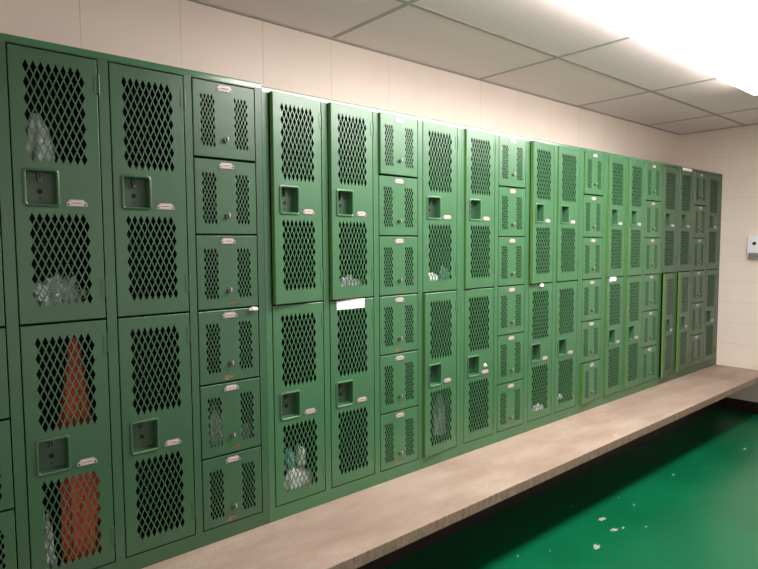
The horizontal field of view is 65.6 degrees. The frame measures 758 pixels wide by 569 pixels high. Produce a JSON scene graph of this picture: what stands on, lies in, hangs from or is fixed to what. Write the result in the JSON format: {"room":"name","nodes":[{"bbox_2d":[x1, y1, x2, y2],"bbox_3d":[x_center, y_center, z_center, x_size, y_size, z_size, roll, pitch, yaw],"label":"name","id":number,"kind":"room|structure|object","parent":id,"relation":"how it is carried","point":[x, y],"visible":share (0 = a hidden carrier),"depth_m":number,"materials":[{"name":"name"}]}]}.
{"room":"changing room","nodes":[
{"label":"changing room","id":0,"kind":"room"},
{"bbox_2d":[0,0,678,165],"bbox_3d":[-0.276,-0.012,3.418,9.230,2.885,0.200,-4,5,-41],"label":"wall","id":1,"kind":"structure","parent":0,"point":[185,34],"depth_m":3.11,"materials":[{"name":"beige tile"}]},
{"bbox_2d":[187,0,757,134],"bbox_3d":[1.345,-1.270,1.282,9.030,0.106,5.027,-4,5,-41],"label":"ceiling","id":2,"kind":"structure","parent":0,"point":[547,49],"depth_m":3.43,"materials":[{"name":"tile"}]},
{"bbox_2d":[552,0,757,94],"bbox_3d":[1.575,-1.290,2.961,3.265,0.083,0.495,-4,5,-41],"label":"ceiling light","id":3,"kind":"object","parent":2,"relation":"attached to","point":[718,38],"visible":1,"depth_m":2.87,"materials":[{"name":"white plastic"}]},
{"bbox_2d":[383,407,757,568],"bbox_3d":[1.373,1.596,1.618,9.230,0.101,5.227,-4,5,-41],"label":"floor","id":4,"kind":"structure","parent":0,"point":[686,496],"depth_m":3.59,"materials":[{"name":"green paint"}]},
{"bbox_2d":[142,364,757,568],"bbox_3d":[0.014,1.244,3.022,9.027,0.430,0.894,-4,5,-41],"label":"concrete bench","id":5,"kind":"object","parent":4,"relation":"on","point":[379,526],"visible":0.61,"depth_m":3.05,"materials":[{"name":"beige concrete"}]},
{"bbox_2d":[0,33,268,568],"bbox_3d":[-1.103,0.127,2.284,1.267,1.912,0.439,-4,5,-41],"label":"lockers","id":6,"kind":"object","parent":5,"relation":"on","point":[151,195],"visible":1,"depth_m":2.23,"materials":[{"name":"green metal"}]},
{"bbox_2d":[25,113,55,162],"bbox_3d":[-1.185,-0.484,2.040,0.112,0.217,0.089,-4,5,-41],"label":"hanging bag","id":7,"kind":"object","parent":6,"relation":"in","point":[35,116],"visible":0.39,"depth_m":2.02,"materials":[{"name":"grey fabric"}]},
{"bbox_2d":[22,167,60,206],"bbox_3d":[-1.137,-0.325,1.976,0.110,0.128,0.040,-4,5,-41],"label":"handle","id":8,"kind":"object","parent":6,"relation":"on","point":[41,186],"depth_m":1.99,"materials":[{"name":"green metal"}]},
{"bbox_2d":[43,511,57,568],"bbox_3d":[-1.189,0.925,2.096,0.066,0.235,0.076,0,4,-2],"label":"crumpled bag","id":9,"kind":"object","parent":6,"relation":"in","point":[46,529],"visible":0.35,"depth_m":2.08,"materials":[{"name":"clear plastic"}]},
{"bbox_2d":[35,435,71,476],"bbox_3d":[-1.131,0.589,2.038,0.110,0.128,0.040,-4,5,-41],"label":"handle","id":10,"kind":"object","parent":6,"relation":"on","point":[53,453],"depth_m":2.05,"materials":[{"name":"green metal"}]},
{"bbox_2d":[33,273,87,306],"bbox_3d":[-1.148,0.040,2.105,0.205,0.165,0.120,-4,5,-41],"label":"plastic bag","id":11,"kind":"object","parent":6,"relation":"on","point":[57,278],"visible":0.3,"depth_m":2.08,"materials":[{"name":"plastic"}]},
{"bbox_2d":[57,337,101,563],"bbox_3d":[-1.113,0.614,2.191,0.153,0.840,0.157,-2,4,-23],"label":"jacket","id":12,"kind":"object","parent":6,"relation":"in","point":[71,362],"visible":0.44,"depth_m":2.17,"materials":[{"name":"fabric"}]},
{"bbox_2d":[121,174,151,209],"bbox_3d":[-0.902,-0.340,2.177,0.110,0.128,0.040,-4,5,-41],"label":"handle","id":13,"kind":"object","parent":6,"relation":"on","point":[136,189],"depth_m":2.19,"materials":[{"name":"green metal"}]},
{"bbox_2d":[129,417,159,454],"bbox_3d":[-0.897,0.574,2.239,0.110,0.128,0.040,-4,5,-41],"label":"handle","id":14,"kind":"object","parent":6,"relation":"on","point":[144,432],"depth_m":2.25,"materials":[{"name":"green metal"}]},
{"bbox_2d":[208,404,222,447],"bbox_3d":[-0.702,0.605,2.494,0.079,0.200,0.077,1,4,19],"label":"plastic bag","id":15,"kind":"object","parent":6,"relation":"on","point":[212,408],"visible":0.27,"depth_m":2.48,"materials":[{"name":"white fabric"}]},
{"bbox_2d":[241,422,252,439],"bbox_3d":[-0.587,0.652,2.589,0.065,0.090,0.057,2,5,32],"label":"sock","id":16,"kind":"object","parent":6,"relation":"on","point":[243,422],"visible":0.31,"depth_m":2.58,"materials":[{"name":"fabric"}]},
{"bbox_2d":[261,86,461,522],"bbox_3d":[-0.137,0.071,3.104,1.267,1.901,0.452,-4,5,-41],"label":"lockers","id":17,"kind":"object","parent":5,"relation":"on","point":[371,195],"depth_m":2.93,"materials":[{"name":"green metal"}]},
{"bbox_2d":[279,185,299,214],"bbox_3d":[-0.402,-0.370,2.582,0.040,0.128,0.110,3,5,44],"label":"handle","id":18,"kind":"object","parent":17,"relation":"on","point":[289,195],"depth_m":2.60,"materials":[{"name":"green metal"}]},
{"bbox_2d":[280,390,300,420],"bbox_3d":[-0.408,0.543,2.658,0.110,0.128,0.040,-4,5,-41],"label":"handle","id":19,"kind":"object","parent":17,"relation":"on","point":[290,400],"depth_m":2.67,"materials":[{"name":"green metal"}]},
{"bbox_2d":[284,465,313,491],"bbox_3d":[-0.391,0.923,2.793,0.185,0.135,0.100,-4,5,-41],"label":"towel","id":20,"kind":"object","parent":17,"relation":"in","point":[302,467],"visible":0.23,"depth_m":2.76,"materials":[{"name":"fabric"}]},
{"bbox_2d":[283,446,295,469],"bbox_3d":[-0.430,0.805,2.752,0.070,0.100,0.080,-4,5,-41],"label":"shirt","id":21,"kind":"object","parent":20,"relation":"on","point":[289,449],"visible":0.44,"depth_m":2.73,"materials":[{"name":"fabric"}]},
{"bbox_2d":[294,444,305,465],"bbox_3d":[-0.375,0.803,2.788,0.044,0.100,0.069,-3,5,-32],"label":"shirt","id":22,"kind":"object","parent":20,"relation":"on","point":[301,447],"visible":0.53,"depth_m":2.77,"materials":[{"name":"fabric"}]},
{"bbox_2d":[335,379,353,407],"bbox_3d":[-0.175,0.528,2.859,0.110,0.128,0.040,-4,5,-41],"label":"handle","id":23,"kind":"object","parent":17,"relation":"on","point":[344,388],"depth_m":2.87,"materials":[{"name":"green metal"}]},
{"bbox_2d":[336,189,353,216],"bbox_3d":[-0.171,-0.385,2.785,0.040,0.128,0.110,3,5,45],"label":"handle","id":24,"kind":"object","parent":17,"relation":"on","point":[344,197],"depth_m":2.81,"materials":[{"name":"green metal"}]},
{"bbox_2d":[339,275,363,286],"bbox_3d":[-0.150,0.002,2.943,0.180,0.115,0.100,-4,5,-41],"label":"bundle","id":25,"kind":"object","parent":17,"relation":"on","point":[347,277],"visible":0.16,"depth_m":2.92,"materials":[{"name":"fabric"}]},
{"bbox_2d":[385,395,392,404],"bbox_3d":[-0.039,0.651,3.266,0.307,0.002,0.385,-4,5,-41],"label":"shelf","id":26,"kind":"object","parent":17,"relation":"attached to","point":[386,395],"depth_m":3.31,"materials":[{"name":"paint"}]},
{"bbox_2d":[429,273,437,280],"bbox_3d":[0.296,-0.021,3.320,0.130,0.105,0.090,-4,5,-41],"label":"towel","id":27,"kind":"object","parent":17,"relation":"on","point":[429,273],"visible":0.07,"depth_m":3.30,"materials":[{"name":"fabric"}]},
{"bbox_2d":[427,196,440,219],"bbox_3d":[0.288,-0.416,3.199,0.110,0.128,0.040,-4,5,-41],"label":"handle","id":28,"kind":"object","parent":17,"relation":"on","point":[433,202],"depth_m":3.22,"materials":[{"name":"green metal"}]},
{"bbox_2d":[429,362,441,387],"bbox_3d":[0.300,0.498,3.252,0.110,0.128,0.040,-4,5,-44],"label":"handle","id":29,"kind":"object","parent":17,"relation":"on","point":[435,368],"depth_m":3.27,"materials":[{"name":"green metal"}]},
{"bbox_2d":[433,394,445,435],"bbox_3d":[0.351,0.762,3.441,0.088,0.240,0.073,-4,5,-41],"label":"shirt","id":30,"kind":"object","parent":17,"relation":"in","point":[440,394],"visible":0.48,"depth_m":3.42,"materials":[{"name":"fabric"}]},
{"bbox_2d":[439,266,450,280],"bbox_3d":[0.375,-0.042,3.397,0.073,0.135,0.083,-2,4,-18],"label":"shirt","id":31,"kind":"object","parent":17,"relation":"on","point":[442,266],"visible":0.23,"depth_m":3.38,"materials":[{"name":"fabric"}]},
{"bbox_2d":[460,125,581,454],"bbox_3d":[0.823,0.009,3.929,1.265,1.901,0.450,-4,5,-41],"label":"lockers","id":32,"kind":"object","parent":5,"relation":"on","point":[521,196],"visible":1,"depth_m":3.73,"materials":[{"name":"green metal"}]},
{"bbox_2d":[467,355,479,377],"bbox_3d":[0.548,0.482,3.479,0.110,0.128,0.040,-4,5,-41],"label":"handle","id":33,"kind":"object","parent":32,"relation":"on","point":[473,361],"depth_m":3.50,"materials":[{"name":"green metal"}]},
{"bbox_2d":[469,198,481,220],"bbox_3d":[0.547,-0.432,3.412,0.110,0.128,0.040,-4,5,-43],"label":"handle","id":34,"kind":"object","parent":32,"relation":"on","point":[475,204],"depth_m":3.44,"materials":[{"name":"green metal"}]},
{"bbox_2d":[531,343,540,362],"bbox_3d":[1.024,0.451,3.888,0.110,0.128,0.040,-4,5,-41],"label":"handle","id":35,"kind":"object","parent":32,"relation":"on","point":[535,347],"depth_m":3.91,"materials":[{"name":"green metal"}]},
{"bbox_2d":[535,203,543,222],"bbox_3d":[1.030,-0.462,3.812,0.040,0.128,0.110,3,5,44],"label":"handle","id":36,"kind":"object","parent":32,"relation":"on","point":[539,207],"depth_m":3.84,"materials":[{"name":"green metal"}]},
{"bbox_2d":[557,338,566,356],"bbox_3d":[1.262,0.436,4.091,0.110,0.128,0.040,-4,5,-41],"label":"handle","id":37,"kind":"object","parent":32,"relation":"on","point":[561,342],"depth_m":4.11,"materials":[{"name":"green metal"}]},
{"bbox_2d":[560,205,569,223],"bbox_3d":[1.259,-0.478,4.025,0.110,0.128,0.040,-4,5,-42],"label":"handle","id":38,"kind":"object","parent":32,"relation":"on","point":[564,209],"depth_m":4.05,"materials":[{"name":"green metal"}]},
{"bbox_2d":[577,147,662,413],"bbox_3d":[1.789,-0.054,4.759,1.282,1.903,0.449,-4,5,-41],"label":"lockers","id":39,"kind":"object","parent":5,"relation":"on","point":[621,196],"visible":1,"depth_m":4.57,"materials":[{"name":"green metal"}]},
{"bbox_2d":[608,328,614,345],"bbox_3d":[1.774,0.404,4.521,0.110,0.128,0.040,-4,5,-43],"label":"handle","id":40,"kind":"object","parent":39,"relation":"on","point":[611,331],"depth_m":4.54,"materials":[{"name":"green metal"}]},
{"bbox_2d":[611,208,617,225],"bbox_3d":[1.770,-0.510,4.457,0.110,0.128,0.040,-4,5,-44],"label":"handle","id":41,"kind":"object","parent":39,"relation":"on","point":[614,211],"depth_m":4.48,"materials":[{"name":"green metal"}]},
{"bbox_2d":[628,325,634,341],"bbox_3d":[2.010,0.389,4.721,0.110,0.128,0.040,-4,5,-43],"label":"handle","id":42,"kind":"object","parent":39,"relation":"on","point":[631,328],"depth_m":4.75,"materials":[{"name":"green metal"}]},
{"bbox_2d":[630,210,636,225],"bbox_3d":[2.005,-0.525,4.659,0.110,0.128,0.040,-4,5,-43],"label":"handle","id":43,"kind":"object","parent":39,"relation":"on","point":[633,213],"depth_m":4.68,"materials":[{"name":"green metal"}]},
{"bbox_2d":[657,163,721,384],"bbox_3d":[2.781,-0.119,5.604,1.328,1.907,0.458,-4,5,-41],"label":"lockers","id":44,"kind":"object","parent":5,"relation":"on","point":[691,201],"visible":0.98,"depth_m":5.43,"materials":[{"name":"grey metal"}]},
{"bbox_2d":[665,318,669,333],"bbox_3d":[2.499,0.358,5.123,0.040,0.128,0.110,3,5,42],"label":"handle","id":45,"kind":"object","parent":44,"relation":"on","point":[667,320],"depth_m":5.14,"materials":[{"name":"green metal"}]},
{"bbox_2d":[665,212,670,227],"bbox_3d":[2.479,-0.556,5.078,0.110,0.128,0.040,-4,5,-41],"label":"handle","id":46,"kind":"object","parent":44,"relation":"on","point":[667,214],"depth_m":5.10,"materials":[{"name":"green metal"}]},
{"bbox_2d":[680,315,684,329],"bbox_3d":[2.738,0.343,5.335,0.040,0.128,0.110,3,5,44],"label":"handle","id":47,"kind":"object","parent":44,"relation":"on","point":[682,317],"depth_m":5.36,"materials":[{"name":"green metal"}]},
{"bbox_2d":[680,214,685,227],"bbox_3d":[2.721,-0.572,5.287,0.110,0.128,0.040,-4,5,-41],"label":"handle","id":48,"kind":"object","parent":44,"relation":"on","point":[682,216],"depth_m":5.31,"materials":[{"name":"green metal"}]},
{"bbox_2d":[706,310,710,322],"bbox_3d":[3.211,0.311,5.764,0.110,0.128,0.040,-4,5,-41],"label":"handle","id":49,"kind":"object","parent":44,"relation":"on","point":[708,312],"depth_m":5.78,"materials":[{"name":"green metal"}]},
{"bbox_2d":[709,216,713,228],"bbox_3d":[3.206,-0.603,5.702,0.110,0.128,0.040,-4,5,-41],"label":"handle","id":50,"kind":"object","parent":44,"relation":"on","point":[711,218],"depth_m":5.72,"materials":[{"name":"green metal"}]},
{"bbox_2d":[678,124,757,402],"bbox_3d":[4.851,-0.108,4.378,0.200,2.885,5.027,-4,5,-41],"label":"wall","id":51,"kind":"structure","parent":0,"point":[732,153],"depth_m":5.78,"materials":[{"name":"beige tile"}]},
{"bbox_2d":[719,397,757,413],"bbox_3d":[4.931,1.292,4.232,0.006,0.112,4.570,-4,5,-41],"label":"baseboard","id":52,"kind":"structure","parent":51,"relation":"attached to","point":[730,403],"depth_m":5.81,"materials":[{"name":"black plastic"}]},
{"bbox_2d":[747,234,757,257],"bbox_3d":[3.589,-0.366,5.597,0.102,0.230,0.134,-4,5,-41],"label":"soap dispenser","id":53,"kind":"object","parent":51,"relation":"attached to","point":[752,242],"visible":1,"depth_m":5.58,"materials":[{"name":"white plastic"}]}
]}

